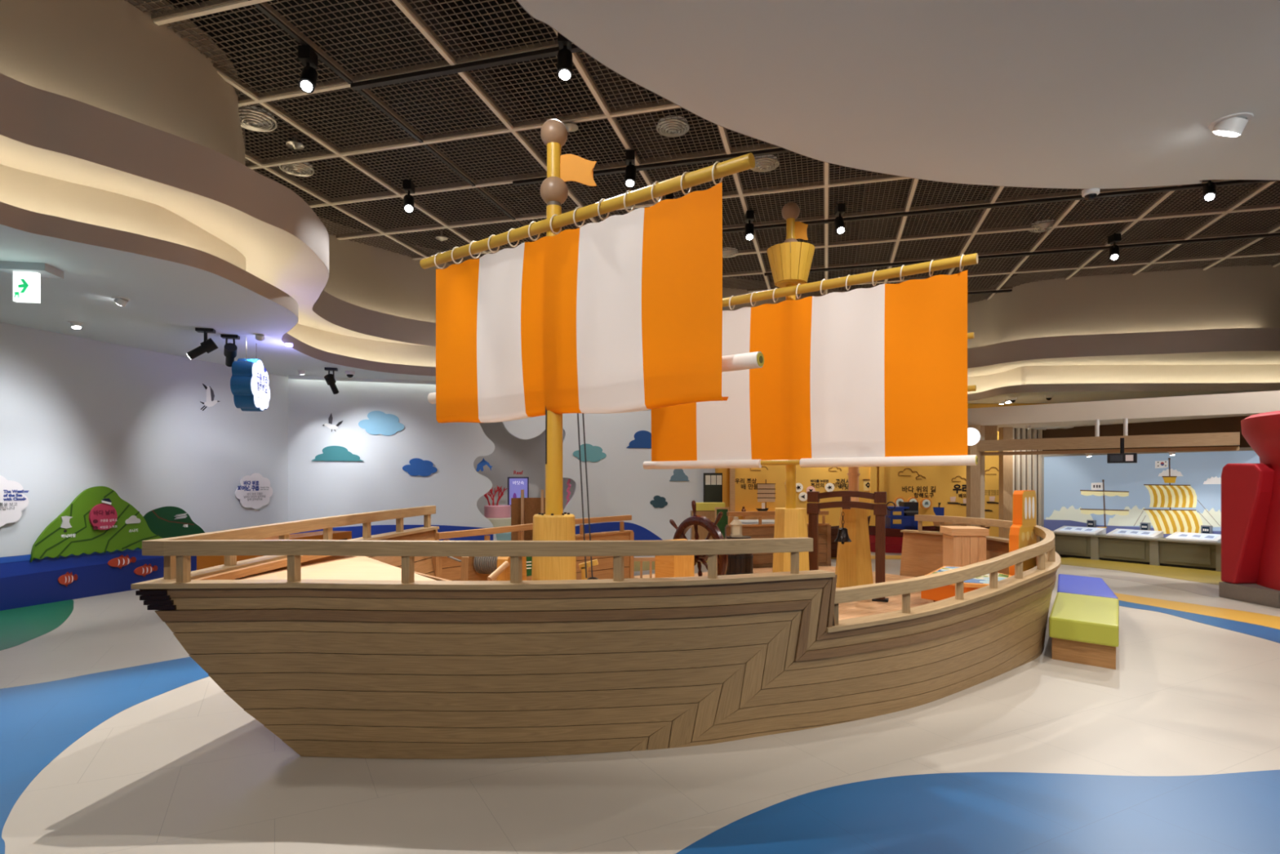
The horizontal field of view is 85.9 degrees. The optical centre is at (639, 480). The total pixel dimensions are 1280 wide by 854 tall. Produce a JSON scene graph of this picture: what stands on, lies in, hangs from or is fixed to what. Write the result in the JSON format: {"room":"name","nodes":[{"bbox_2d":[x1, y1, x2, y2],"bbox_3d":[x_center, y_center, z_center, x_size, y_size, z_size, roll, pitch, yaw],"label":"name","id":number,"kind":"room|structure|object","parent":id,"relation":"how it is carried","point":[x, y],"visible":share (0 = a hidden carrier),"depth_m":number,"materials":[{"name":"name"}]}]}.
{"room":"museum","nodes":[
{"label":"museum","id":0,"kind":"room"},
{"bbox_2d":[0,322,288,610],"bbox_3d":[-8.596,-0.220,5.874,0.138,3.640,14.676,0,0,15],"label":"wall","id":1,"kind":"structure","parent":0,"point":[77,415],"depth_m":9.79,"materials":[{"name":"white paint"}]},
{"bbox_2d":[0,475,28,527],"bbox_3d":[-7.844,0.255,8.271,0.024,0.667,0.863,0,0,15],"label":"sign","id":2,"kind":"object","parent":1,"relation":"attached to","point":[12,499],"visible":1,"depth_m":8.50,"materials":[{"name":"plastic"}]},
{"bbox_2d":[57,571,77,586],"bbox_3d":[-7.623,1.320,9.160,0.019,0.200,0.244,0,0,15],"label":"cutout","id":3,"kind":"object","parent":1,"relation":"attached to","point":[66,579],"visible":1,"depth_m":9.15},
{"bbox_2d":[30,485,162,562],"bbox_3d":[-7.485,0.562,9.636,0.033,0.959,1.884,0,0,15],"label":"cutout","id":4,"kind":"object","parent":1,"relation":"attached to","point":[50,543],"visible":0.93,"depth_m":9.40},
{"bbox_2d":[60,515,75,537],"bbox_3d":[-7.600,0.618,9.137,0.012,0.291,0.194,0,0,15],"label":"tag","id":5,"kind":"object","parent":4,"relation":"attached to","point":[65,523],"visible":1,"depth_m":9.11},
{"bbox_2d":[88,497,117,529],"bbox_3d":[-7.465,0.472,9.563,0.046,0.440,0.369,0,0,15],"label":"disc","id":6,"kind":"object","parent":4,"relation":"attached to","point":[101,516],"visible":1,"depth_m":9.55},
{"bbox_2d":[124,515,140,532],"bbox_3d":[-7.369,0.634,9.988,0.012,0.243,0.224,0,0,15],"label":"tag","id":7,"kind":"object","parent":4,"relation":"attached to","point":[132,519],"visible":1,"depth_m":9.99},
{"bbox_2d":[107,555,136,568],"bbox_3d":[-7.432,1.171,9.867,0.019,0.200,0.408,0,0,15],"label":"cutout","id":8,"kind":"object","parent":1,"relation":"attached to","point":[122,561],"visible":1,"depth_m":9.84},
{"bbox_2d":[133,563,157,577],"bbox_3d":[-7.338,1.337,10.211,0.019,0.200,0.361,0,0,15],"label":"cutout","id":9,"kind":"object","parent":1,"relation":"attached to","point":[146,569],"visible":1,"depth_m":10.19},
{"bbox_2d":[143,506,204,537],"bbox_3d":[-7.220,0.704,10.678,0.007,0.605,1.279,0,0,15],"label":"cutout","id":10,"kind":"object","parent":1,"relation":"attached to","point":[162,522],"visible":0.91,"depth_m":10.59},
{"bbox_2d":[200,383,220,410],"bbox_3d":[-7.061,-1.347,11.291,0.024,0.438,0.376,0,0,15],"label":"cutout","id":11,"kind":"object","parent":1,"relation":"attached to","point":[210,396],"visible":1,"depth_m":11.28},
{"bbox_2d":[235,472,272,508],"bbox_3d":[-6.799,0.190,12.123,0.024,0.634,0.814,0,0,15],"label":"sign","id":12,"kind":"object","parent":1,"relation":"attached to","point":[255,491],"visible":1,"depth_m":12.11,"materials":[{"name":"plastic"}]},
{"bbox_2d":[288,375,715,540],"bbox_3d":[-2.444,-0.118,14.139,8.700,3.844,0.350,0,0,-17],"label":"wall","id":13,"kind":"structure","parent":0,"point":[619,484],"depth_m":13.68,"materials":[{"name":"white paint"}]},
{"bbox_2d":[323,413,342,431],"bbox_3d":[-5.884,-1.108,13.156,0.374,0.365,0.021,0,0,-17],"label":"cutout","id":14,"kind":"object","parent":13,"relation":"attached to","point":[330,419],"visible":1,"depth_m":13.15},
{"bbox_2d":[311,445,363,461],"bbox_3d":[-5.797,-0.515,13.180,0.920,0.291,0.025,0,0,-17],"label":"cutout","id":15,"kind":"object","parent":13,"relation":"attached to","point":[331,453],"visible":1,"depth_m":13.16,"materials":[{"name":"paint"}]},
{"bbox_2d":[358,410,404,435],"bbox_3d":[-5.044,-1.112,13.410,0.842,0.479,0.025,0,0,-17],"label":"cutout","id":16,"kind":"object","parent":13,"relation":"attached to","point":[379,422],"visible":1,"depth_m":13.40,"materials":[{"name":"paint"}]},
{"bbox_2d":[402,457,437,476],"bbox_3d":[-4.361,-0.256,13.619,0.658,0.361,0.025,0,0,-17],"label":"cutout","id":17,"kind":"object","parent":13,"relation":"attached to","point":[418,466],"visible":1,"depth_m":13.61,"materials":[{"name":"paint"}]},
{"bbox_2d":[573,443,606,462],"bbox_3d":[-1.071,-0.581,14.624,0.724,0.388,0.025,0,0,-17],"label":"cutout","id":18,"kind":"object","parent":13,"relation":"attached to","point":[593,453],"visible":0.9,"depth_m":14.62,"materials":[{"name":"paint"}]},
{"bbox_2d":[626,430,651,448],"bbox_3d":[0.112,-0.889,14.985,0.841,0.386,0.025,0,0,-17],"label":"cutout","id":19,"kind":"object","parent":13,"relation":"attached to","point":[642,439],"visible":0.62,"depth_m":14.95,"materials":[{"name":"paint"}]},
{"bbox_2d":[649,495,667,507],"bbox_3d":[0.415,0.473,15.078,0.403,0.278,0.025,0,0,-17],"label":"cutout","id":20,"kind":"object","parent":13,"relation":"attached to","point":[658,501],"visible":1,"depth_m":15.06,"materials":[{"name":"paint"}]},
{"bbox_2d":[669,468,688,480],"bbox_3d":[0.873,-0.128,15.217,0.471,0.294,0.025,0,0,-17],"label":"cutout","id":21,"kind":"object","parent":13,"relation":"attached to","point":[678,474],"visible":0.83,"depth_m":15.20,"materials":[{"name":"paint"}]},
{"bbox_2d":[703,472,722,502],"bbox_3d":[1.617,0.620,15.236,0.416,1.560,0.049,0,0,0],"label":"board","id":22,"kind":"object","parent":13,"relation":"attached to","point":[713,482],"visible":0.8,"depth_m":15.21,"materials":[{"name":"metal"}]},
{"bbox_2d":[473,422,575,515],"bbox_3d":[-2.635,-0.220,15.173,2.477,3.640,1.700,0,0,-17],"label":"wall","id":23,"kind":"structure","parent":0,"point":[511,453],"depth_m":15.89,"materials":[{"name":"paint"}]},
{"bbox_2d":[475,457,492,471],"bbox_3d":[-3.207,-0.319,14.162,0.331,0.292,0.020,0,0,-17],"label":"cutout","id":24,"kind":"object","parent":23,"relation":"attached to","point":[480,466],"visible":1,"depth_m":14.14},
{"bbox_2d":[0,551,1279,853],"bbox_3d":[4.000,1.599,9.500,40.000,0.003,35.000,0,0,0],"label":"floor","id":25,"kind":"structure","parent":0,"point":[114,740],"depth_m":3.77,"materials":[{"name":"beige plastic"}]},
{"bbox_2d":[196,530,351,569],"bbox_3d":[-5.067,1.200,9.774,0.507,0.780,2.493,0,0,11],"label":"box","id":26,"kind":"object","parent":25,"relation":"on","point":[202,562],"visible":0.07,"depth_m":9.56,"materials":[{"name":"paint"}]},
{"bbox_2d":[484,504,511,540],"bbox_3d":[-3.057,1.070,14.750,0.880,1.060,0.880,0,0,0],"label":"podium","id":27,"kind":"object","parent":25,"relation":"on","point":[500,515],"visible":0.38,"depth_m":14.48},
{"bbox_2d":[484,485,506,505],"bbox_3d":[-3.107,0.326,14.708,0.543,0.440,0.108,0,0,0],"label":"coral","id":28,"kind":"object","parent":27,"relation":"on","point":[500,490],"visible":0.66,"depth_m":14.69},
{"bbox_2d":[507,470,528,505],"bbox_3d":[-2.669,0.695,15.058,0.455,1.810,0.088,0,0,-14],"label":"screen","id":29,"kind":"object","parent":25,"relation":"on","point":[515,484],"visible":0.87,"depth_m":15.02,"materials":[{"name":"purple plastic"}]},
{"bbox_2d":[509,478,527,504],"bbox_3d":[-2.659,0.247,15.028,0.393,0.574,0.004,0,0,-17],"label":"picture","id":30,"kind":"object","parent":29,"relation":"attached to","point":[516,485],"depth_m":15.02},
{"bbox_2d":[511,489,545,540],"bbox_3d":[-1.847,0.880,11.704,0.700,1.440,0.455,0,0,0],"label":"display board","id":31,"kind":"object","parent":25,"relation":"on","point":[523,509],"visible":0.34,"depth_m":11.69,"materials":[{"name":"brown"}]},
{"bbox_2d":[130,119,1061,759],"bbox_3d":[0.677,-0.767,6.718,9.087,4.781,4.896,0,0,-41],"label":"ship","id":32,"kind":"object","parent":25,"relation":"on","point":[377,646],"visible":0.95,"depth_m":4.07,"materials":[{"name":"brown wood"}]},
{"bbox_2d":[447,556,526,580],"bbox_3d":[-1.361,0.960,5.554,0.810,0.780,0.496,0,0,23],"label":"winch","id":33,"kind":"object","parent":32,"relation":"on","point":[473,568],"visible":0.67,"depth_m":5.52,"materials":[{"name":"brown wood"}]},
{"bbox_2d":[526,556,532,576],"bbox_3d":[-1.087,0.827,6.598,0.144,0.209,0.012,0,0,-9],"label":"notice","id":34,"kind":"object","parent":32,"relation":"attached to","point":[529,559],"visible":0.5,"depth_m":6.60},
{"bbox_2d":[434,161,728,422],"bbox_3d":[-0.708,-1.407,5.900,3.306,1.730,0.181,0,0,37],"label":"sail","id":35,"kind":"object","parent":32,"relation":"hanging from","point":[617,313],"visible":0.95,"depth_m":5.58,"materials":[{"name":"fabric"}]},
{"bbox_2d":[578,559,598,579],"bbox_3d":[-0.445,1.032,6.185,0.212,0.636,0.090,0,0,0],"label":"pulley block","id":36,"kind":"object","parent":32,"relation":"on","point":[582,566],"visible":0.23,"depth_m":6.17,"materials":[{"name":"yellow wood"}]},
{"bbox_2d":[654,500,734,577],"bbox_3d":[0.445,0.779,6.939,0.525,1.141,1.122,0,0,-36],"label":"wheel","id":37,"kind":"object","parent":32,"relation":"on","point":[669,566],"visible":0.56,"depth_m":6.81,"materials":[{"name":"brown wood"}]},
{"bbox_2d":[725,535,753,574],"bbox_3d":[1.200,1.018,8.350,0.348,0.665,0.348,0,0,0],"label":"barrel","id":38,"kind":"object","parent":32,"relation":"on","point":[741,563],"visible":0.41,"depth_m":8.20,"materials":[{"name":"black wood"}]},
{"bbox_2d":[729,516,742,537],"bbox_3d":[1.170,0.565,8.350,0.141,0.238,0.141,0,0,0],"label":"lantern","id":39,"kind":"object","parent":38,"relation":"on","point":[735,525],"visible":1,"depth_m":8.30,"materials":[{"name":"metal"}]},
{"bbox_2d":[651,253,968,461],"bbox_3d":[1.646,-1.201,7.682,3.711,1.942,0.142,0,0,36],"label":"sail","id":40,"kind":"object","parent":32,"relation":"on","point":[879,371],"visible":0.76,"depth_m":7.27,"materials":[{"name":"fabric"}]},
{"bbox_2d":[806,490,895,602],"bbox_3d":[2.396,0.735,7.845,0.982,1.230,0.170,0,0,22],"label":"frame","id":41,"kind":"object","parent":32,"relation":"on","point":[813,509],"visible":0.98,"depth_m":7.79,"materials":[{"name":"red wood"}]},
{"bbox_2d":[834,511,851,544],"bbox_3d":[2.325,0.547,7.874,0.196,0.371,0.196,0,0,0],"label":"bell","id":42,"kind":"object","parent":41,"relation":"hanging from","point":[842,536],"visible":1,"depth_m":7.83,"materials":[{"name":"black metal"}]},
{"bbox_2d":[939,525,988,566],"bbox_3d":[4.060,0.970,8.620,0.450,0.760,0.520,0,0,8],"label":"pedestal","id":43,"kind":"object","parent":32,"relation":"on","point":[962,545],"visible":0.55,"depth_m":8.40,"materials":[{"name":"brown wood"}]},
{"bbox_2d":[920,565,1011,601],"bbox_3d":[3.451,1.160,7.202,0.801,0.380,1.406,0,0,32],"label":"table","id":44,"kind":"object","parent":32,"relation":"on","point":[938,593],"visible":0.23,"depth_m":6.82,"materials":[{"name":"orange laminate"}]},
{"bbox_2d":[1008,489,1036,575],"bbox_3d":[4.139,0.730,7.431,0.510,1.240,0.108,0,0,-42],"label":"panel","id":45,"kind":"object","parent":32,"relation":"on","point":[1021,534],"visible":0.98,"depth_m":7.34,"materials":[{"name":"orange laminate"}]},
{"bbox_2d":[634,557,654,577],"bbox_3d":[0.373,1.308,9.565,0.862,0.585,0.882,0,0,-38],"label":"step","id":46,"kind":"structure","parent":25,"relation":"on","point":[641,560],"depth_m":9.40,"materials":[{"name":"brown wood"}]},
{"bbox_2d":[690,502,724,539],"bbox_3d":[1.450,1.035,14.390,0.750,1.130,0.420,0,0,0],"label":"base cabinet","id":47,"kind":"object","parent":25,"relation":"on","point":[707,509],"visible":0.36,"depth_m":14.20,"materials":[{"name":"brown wood"}]},
{"bbox_2d":[715,506,728,538],"bbox_3d":[1.420,1.035,11.950,0.240,1.130,0.300,0,0,0],"label":"stand","id":48,"kind":"object","parent":25,"relation":"on","point":[724,520],"visible":0.33,"depth_m":11.86,"materials":[{"name":"green wood"}]},
{"bbox_2d":[733,519,774,524],"bbox_3d":[2.350,1.205,13.700,1.060,0.790,0.860,0,0,0],"label":"display platform","id":49,"kind":"object","parent":25,"relation":"on","point":[743,521],"visible":0.18,"depth_m":13.55,"materials":[{"name":"grey paint"}]},
{"bbox_2d":[831,515,871,557],"bbox_3d":[3.950,1.165,14.400,1.696,0.869,0.637,0,0,10],"label":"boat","id":50,"kind":"object","parent":25,"relation":"on","point":[834,529],"visible":0.09,"depth_m":14.15,"materials":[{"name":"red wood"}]},
{"bbox_2d":[868,506,936,552],"bbox_3d":[6.000,1.092,15.350,2.095,1.016,0.935,0,0,0],"label":"boat","id":51,"kind":"object","parent":25,"relation":"on","point":[895,521],"visible":0.3,"depth_m":15.10,"materials":[{"name":"paint"}]},
{"bbox_2d":[898,502,918,515],"bbox_3d":[5.959,0.637,15.245,0.316,0.308,0.310,0,0,0],"label":"box","id":52,"kind":"object","parent":51,"relation":"on","point":[913,506],"visible":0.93,"depth_m":15.10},
{"bbox_2d":[933,502,990,531],"bbox_3d":[6.847,1.038,14.600,1.253,1.124,0.438,0,0,0],"label":"skiff","id":53,"kind":"object","parent":25,"relation":"on","point":[939,510],"visible":0.17,"depth_m":14.58,"materials":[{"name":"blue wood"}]},
{"bbox_2d":[1048,591,1119,669],"bbox_3d":[4.275,1.407,6.619,0.555,0.385,1.749,0,0,35],"label":"bench","id":54,"kind":"object","parent":25,"relation":"on","point":[1084,629],"visible":1,"depth_m":6.04,"materials":[{"name":"leather"}]},
{"bbox_2d":[1057,573,1118,599],"bbox_3d":[5.160,1.407,8.039,0.536,0.385,1.862,0,0,29],"label":"seat cushion","id":55,"kind":"object","parent":25,"relation":"on","point":[1070,584],"visible":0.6,"depth_m":7.85,"materials":[{"name":"leather"}]},
{"bbox_2d":[966,417,1239,538],"bbox_3d":[8.858,0.228,13.484,4.326,2.745,1.288,0,0,37],"label":"frame","id":56,"kind":"object","parent":25,"relation":"on","point":[1006,445],"visible":0.9,"depth_m":13.63,"materials":[{"name":"brown wood"}]},
{"bbox_2d":[967,427,980,445],"bbox_3d":[6.501,-0.857,13.525,0.350,0.350,0.054,0,0,22],"label":"round wall lamp","id":57,"kind":"object","parent":56,"relation":"attached to","point":[973,434],"visible":0.6,"depth_m":13.48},
{"bbox_2d":[1106,437,1137,463],"bbox_3d":[8.563,-0.528,12.203,0.426,0.445,0.356,0,0,37],"label":"projector","id":58,"kind":"object","parent":56,"relation":"hanging from","point":[1122,457],"visible":1,"depth_m":12.09,"materials":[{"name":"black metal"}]},
{"bbox_2d":[1110,454,1122,461],"bbox_3d":[8.394,-0.389,12.111,0.186,0.107,0.005,0,0,37],"label":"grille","id":59,"kind":"object","parent":58,"relation":"attached to","point":[1113,457],"depth_m":12.11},
{"bbox_2d":[1040,530,1221,571],"bbox_3d":[9.625,1.350,13.437,0.550,0.500,3.420,0,0,-30],"label":"display counter","id":60,"kind":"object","parent":25,"relation":"on","point":[1157,551],"depth_m":13.10,"materials":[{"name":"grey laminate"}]},
{"bbox_2d":[1053,525,1106,534],"bbox_3d":[9.119,1.036,14.264,0.400,0.128,0.834,0,0,-30],"label":"desk","id":61,"kind":"object","parent":60,"relation":"on","point":[1064,529],"visible":1,"depth_m":14.17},
{"bbox_2d":[1106,528,1163,538],"bbox_3d":[9.627,1.036,13.383,0.400,0.128,0.817,0,0,-30],"label":"desk","id":62,"kind":"object","parent":60,"relation":"on","point":[1117,532],"visible":1,"depth_m":13.29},
{"bbox_2d":[1051,530,1221,544],"bbox_3d":[9.625,1.115,13.437,0.550,0.030,3.420,0,0,-30],"label":"countertop","id":63,"kind":"structure","parent":60,"relation":"on","point":[1163,539],"depth_m":13.07,"materials":[{"name":"white laminate"}]},
{"bbox_2d":[1140,522,1151,530],"bbox_3d":[9.891,0.965,13.451,0.076,0.270,0.150,0,0,-30],"label":"monitor","id":64,"kind":"object","parent":60,"relation":"on","point":[1144,526],"visible":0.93,"depth_m":13.41,"materials":[{"name":"grey plastic"}]},
{"bbox_2d":[1165,531,1221,542],"bbox_3d":[10.125,1.036,12.521,0.400,0.128,0.786,0,0,-30],"label":"display panel","id":65,"kind":"object","parent":60,"relation":"on","point":[1190,536],"visible":0.85,"depth_m":12.47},
{"bbox_2d":[1200,524,1212,533],"bbox_3d":[10.385,0.965,12.596,0.076,0.270,0.150,0,0,-30],"label":"monitor","id":66,"kind":"object","parent":60,"relation":"on","point":[1204,528],"visible":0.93,"depth_m":12.57,"materials":[{"name":"grey plastic"}]},
{"bbox_2d":[1218,410,1279,608],"bbox_3d":[9.600,0.365,8.400,3.400,2.470,3.400,0,0,0],"label":"red structure","id":67,"kind":"object","parent":25,"relation":"on","point":[1251,491],"visible":1,"depth_m":9.03,"materials":[{"name":"red plastic"}]},
{"bbox_2d":[0,0,1279,403],"bbox_3d":[4.000,-2.270,9.500,39.600,0.660,34.600,0,0,0],"label":"ceiling","id":68,"kind":"structure","parent":0,"point":[1043,94],"depth_m":3.68,"materials":[{"name":"white paint"}]},
{"bbox_2d":[0,261,63,303],"bbox_3d":[-5.526,-1.772,6.235,0.379,0.336,0.260,0,0,-10],"label":"exit sign","id":69,"kind":"object","parent":68,"relation":"hanging from","point":[27,276],"visible":1,"depth_m":6.16,"materials":[{"name":"plastic"}]},
{"bbox_2d":[67,320,84,328],"bbox_3d":[-6.943,-1.914,8.459,0.160,0.093,0.160,0,0,0],"label":"recessed light","id":70,"kind":"object","parent":68,"relation":"in","point":[76,325],"visible":0.99,"depth_m":8.42,"materials":[{"name":"white plastic"}]},
{"bbox_2d":[111,296,130,306],"bbox_3d":[-5.538,-1.916,7.341,0.160,0.122,0.160,0,0,0],"label":"recessed light","id":71,"kind":"object","parent":68,"relation":"in","point":[122,301],"visible":0.98,"depth_m":7.31,"materials":[{"name":"white plastic"}]},
{"bbox_2d":[186,327,217,359],"bbox_3d":[-5.605,-1.737,8.805,0.351,0.406,0.149,0,0,-22],"label":"spotlight","id":72,"kind":"object","parent":68,"relation":"attached to","point":[208,345],"visible":1,"depth_m":8.77,"materials":[{"name":"black metal"}]},
{"bbox_2d":[220,333,239,367],"bbox_3d":[-5.497,-1.739,9.238,0.200,0.402,0.347,0,0,-17],"label":"spotlight","id":73,"kind":"object","parent":68,"relation":"attached to","point":[230,349],"visible":0.93,"depth_m":9.16,"materials":[{"name":"black metal"}]},
{"bbox_2d":[253,333,266,341],"bbox_3d":[-5.063,-1.917,9.156,0.160,0.124,0.160,0,0,0],"label":"recessed light","id":74,"kind":"object","parent":68,"relation":"in","point":[259,336],"visible":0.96,"depth_m":9.13,"materials":[{"name":"white plastic"}]},
{"bbox_2d":[230,336,293,411],"bbox_3d":[-5.195,-1.449,9.545,0.616,0.981,0.908,0,0,-14],"label":"sign","id":75,"kind":"object","parent":68,"relation":"hanging from","point":[249,380],"visible":1,"depth_m":9.22,"materials":[{"name":"blue"}]},
{"bbox_2d":[324,367,338,394],"bbox_3d":[-5.354,-1.720,11.922,0.207,0.440,0.302,0,0,-14],"label":"spotlight","id":76,"kind":"object","parent":68,"relation":"attached to","point":[329,378],"visible":1,"depth_m":11.86,"materials":[{"name":"black metal"}]},
{"bbox_2d":[1081,188,1099,200],"bbox_3d":[3.030,-1.915,4.620,0.105,0.070,0.105,0,0,0],"label":"security camera","id":77,"kind":"object","parent":68,"relation":"attached to","point":[1090,194],"visible":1,"depth_m":4.59,"materials":[{"name":"white plastic"}]},
{"bbox_2d":[1208,112,1253,137],"bbox_3d":[3.196,-1.915,3.720,0.190,0.122,0.190,0,0,0],"label":"recessed light","id":78,"kind":"object","parent":68,"relation":"in","point":[1232,126],"visible":0.99,"depth_m":3.68,"materials":[{"name":"white plastic"}]},
{"bbox_2d":[124,0,1279,302],"bbox_3d":[3.915,-3.950,9.415,39.830,3.800,34.830,0,0,0],"label":"ceiling","id":79,"kind":"structure","parent":0,"point":[454,99],"depth_m":10.72,"materials":[{"name":"brown metal"}]},
{"bbox_2d":[238,105,277,132],"bbox_3d":[-4.830,-4.489,8.571,0.548,0.122,0.548,0,0,0],"label":"ceiling vent","id":80,"kind":"object","parent":79,"relation":"in","point":[255,126],"visible":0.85,"depth_m":8.52,"materials":[{"name":"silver metal"}]},
{"bbox_2d":[285,134,304,149],"bbox_3d":[-4.548,-4.460,9.064,0.220,0.180,0.220,0,0,0],"label":"sprinkler head","id":81,"kind":"object","parent":79,"relation":"attached to","point":[295,144],"visible":0.97,"depth_m":9.03},
{"bbox_2d":[278,162,314,176],"bbox_3d":[-4.952,-4.489,9.915,0.468,0.122,0.468,0,0,0],"label":"ceiling vent","id":82,"kind":"object","parent":79,"relation":"in","point":[298,167],"visible":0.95,"depth_m":9.87,"materials":[{"name":"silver metal"}]},
{"bbox_2d":[297,45,318,93],"bbox_3d":[-3.433,-4.215,7.117,0.154,0.440,0.271,0,0,-11],"label":"track spotlight","id":83,"kind":"object","parent":79,"relation":"hanging from","point":[307,55],"visible":1,"depth_m":7.05,"materials":[{"name":"black metal"}]},
{"bbox_2d":[402,179,414,213],"bbox_3d":[-3.449,-4.205,10.256,0.163,0.460,0.279,0,0,-15],"label":"track spotlight","id":84,"kind":"object","parent":79,"relation":"hanging from","point":[408,186],"visible":1,"depth_m":10.18,"materials":[{"name":"black metal"}]},
{"bbox_2d":[556,32,572,81],"bbox_3d":[-0.748,-4.208,6.835,0.156,0.454,0.226,0,0,0],"label":"track spotlight","id":85,"kind":"object","parent":79,"relation":"hanging from","point":[564,73],"visible":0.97,"depth_m":6.78,"materials":[{"name":"black metal"}]},
{"bbox_2d":[563,122,578,132],"bbox_3d":[-0.882,-4.460,8.610,0.220,0.180,0.220,0,0,0],"label":"sprinkler head","id":86,"kind":"object","parent":79,"relation":"attached to","point":[571,127],"visible":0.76,"depth_m":8.57},
{"bbox_2d":[624,150,636,187],"bbox_3d":[-0.129,-4.207,9.329,0.162,0.456,0.237,0,0,0],"label":"track spotlight","id":87,"kind":"object","parent":79,"relation":"hanging from","point":[630,170],"visible":1,"depth_m":9.26,"materials":[{"name":"black metal"}]},
{"bbox_2d":[0,0,1279,348],"bbox_3d":[6.554,-3.905,10.546,26.461,1.690,13.699,0,0,-16],"label":"ceiling bulkhead","id":88,"kind":"structure","parent":79,"relation":"attached to","point":[109,55],"depth_m":12.80,"materials":[{"name":"beige paint"}]},
{"bbox_2d":[0,73,1279,377],"bbox_3d":[4.000,-2.845,9.500,39.600,0.490,34.600,0,0,0],"label":"cove","id":89,"kind":"structure","parent":79,"relation":"attached to","point":[282,242],"depth_m":7.07,"materials":[{"name":"beige paint"}]},
{"bbox_2d":[656,115,689,137],"bbox_3d":[0.418,-4.489,8.766,0.428,0.122,0.428,0,0,0],"label":"ceiling vent","id":90,"kind":"object","parent":79,"relation":"in","point":[668,123],"visible":1,"depth_m":8.69,"materials":[{"name":"silver metal"}]},
{"bbox_2d":[722,247,737,257],"bbox_3d":[1.745,-4.489,13.629,0.428,0.122,0.428,0,0,0],"label":"ceiling vent","id":91,"kind":"object","parent":79,"relation":"in","point":[728,253],"visible":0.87,"depth_m":13.50,"materials":[{"name":"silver metal"}]},
{"bbox_2d":[745,210,754,240],"bbox_3d":[1.820,-4.205,11.413,0.150,0.459,0.262,0,0,7],"label":"track spotlight","id":92,"kind":"object","parent":79,"relation":"hanging from","point":[749,215],"visible":1,"depth_m":11.34,"materials":[{"name":"black metal"}]},
{"bbox_2d":[751,155,779,172],"bbox_3d":[1.766,-4.489,9.789,0.428,0.122,0.428,0,0,0],"label":"ceiling vent","id":93,"kind":"object","parent":79,"relation":"in","point":[762,162],"visible":0.88,"depth_m":9.70,"materials":[{"name":"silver metal"}]},
{"bbox_2d":[834,203,845,234],"bbox_3d":[3.235,-4.205,11.127,0.159,0.460,0.270,0,0,0],"label":"track spotlight","id":94,"kind":"object","parent":79,"relation":"hanging from","point":[840,209],"visible":1,"depth_m":11.06,"materials":[{"name":"black metal"}]},
{"bbox_2d":[1028,219,1055,232],"bbox_3d":[7.161,-4.489,12.205,0.468,0.122,0.468,0,0,0],"label":"ceiling vent","id":95,"kind":"object","parent":79,"relation":"in","point":[1042,226],"visible":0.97,"depth_m":12.11,"materials":[{"name":"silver metal"}]},
{"bbox_2d":[1107,233,1120,260],"bbox_3d":[8.599,-4.205,12.462,0.183,0.459,0.279,0,0,24],"label":"track spotlight","id":96,"kind":"object","parent":79,"relation":"hanging from","point":[1113,238],"visible":1,"depth_m":12.40,"materials":[{"name":"black metal"}]},
{"bbox_2d":[1202,179,1216,201],"bbox_3d":[8.140,-4.205,9.827,0.189,0.460,0.279,0,0,27],"label":"track spotlight","id":97,"kind":"object","parent":79,"relation":"hanging from","point":[1209,189],"visible":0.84,"depth_m":9.78,"materials":[{"name":"black metal"}]},
{"bbox_2d":[717,403,1051,537],"bbox_3d":[5.500,-0.200,17.420,17.000,3.600,0.200,0,0,0],"label":"wall","id":98,"kind":"structure","parent":0,"point":[946,486],"depth_m":17.40,"materials":[{"name":"paint"}]},
{"bbox_2d":[742,515,774,519],"bbox_3d":[2.897,0.890,17.180,1.013,0.160,0.400,0,0,0],"label":"wall shelf","id":99,"kind":"object","parent":98,"relation":"attached to","point":[766,517],"visible":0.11,"depth_m":17.04,"materials":[{"name":"brown wood"}]},
{"bbox_2d":[755,479,775,511],"bbox_3d":[3.139,0.374,17.157,0.490,0.789,0.146,0,0,0],"label":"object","id":100,"kind":"object","parent":99,"relation":"on","point":[766,493],"visible":0.98,"depth_m":17.14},
{"bbox_2d":[920,497,931,508],"bbox_3d":[7.231,0.587,17.371,0.270,0.280,0.058,0,0,0],"label":"sign","id":101,"kind":"object","parent":98,"relation":"attached to","point":[926,503],"visible":1,"depth_m":17.34,"materials":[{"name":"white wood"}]},
{"bbox_2d":[1013,427,1042,526],"bbox_3d":[8.465,0.230,15.109,1.020,2.740,0.115,0,0,-21],"label":"wall","id":102,"kind":"structure","parent":0,"point":[1027,468],"depth_m":15.09,"materials":[{"name":"brown wood"}]},
{"bbox_2d":[967,390,1279,431],"bbox_3d":[10.610,-1.320,14.692,7.780,0.360,5.000,0,0,37],"label":"ceiling","id":103,"kind":"structure","parent":0,"point":[1250,403],"depth_m":12.80,"materials":[{"name":"beige paint"}]},
{"bbox_2d":[1035,426,1073,430],"bbox_3d":[9.050,-1.125,15.000,0.800,0.030,0.800,0,0,0],"label":"ceiling vent","id":104,"kind":"object","parent":103,"relation":"in","point":[1061,427],"visible":0.84,"depth_m":14.75,"materials":[{"name":"white plastic"}]},
{"bbox_2d":[1042,415,1250,450],"bbox_3d":[10.509,0.230,12.705,0.160,2.740,6.300,0,0,-30],"label":"wall","id":105,"kind":"structure","parent":0,"point":[1232,424],"depth_m":13.27,"materials":[{"name":"wood"}]},
{"bbox_2d":[1041,447,1259,537],"bbox_3d":[10.062,0.418,13.239,0.082,1.996,4.671,0,0,-30],"label":"wall mural","id":106,"kind":"object","parent":105,"relation":"attached to","point":[1181,491],"visible":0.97,"depth_m":13.57,"materials":[{"name":"blue"}]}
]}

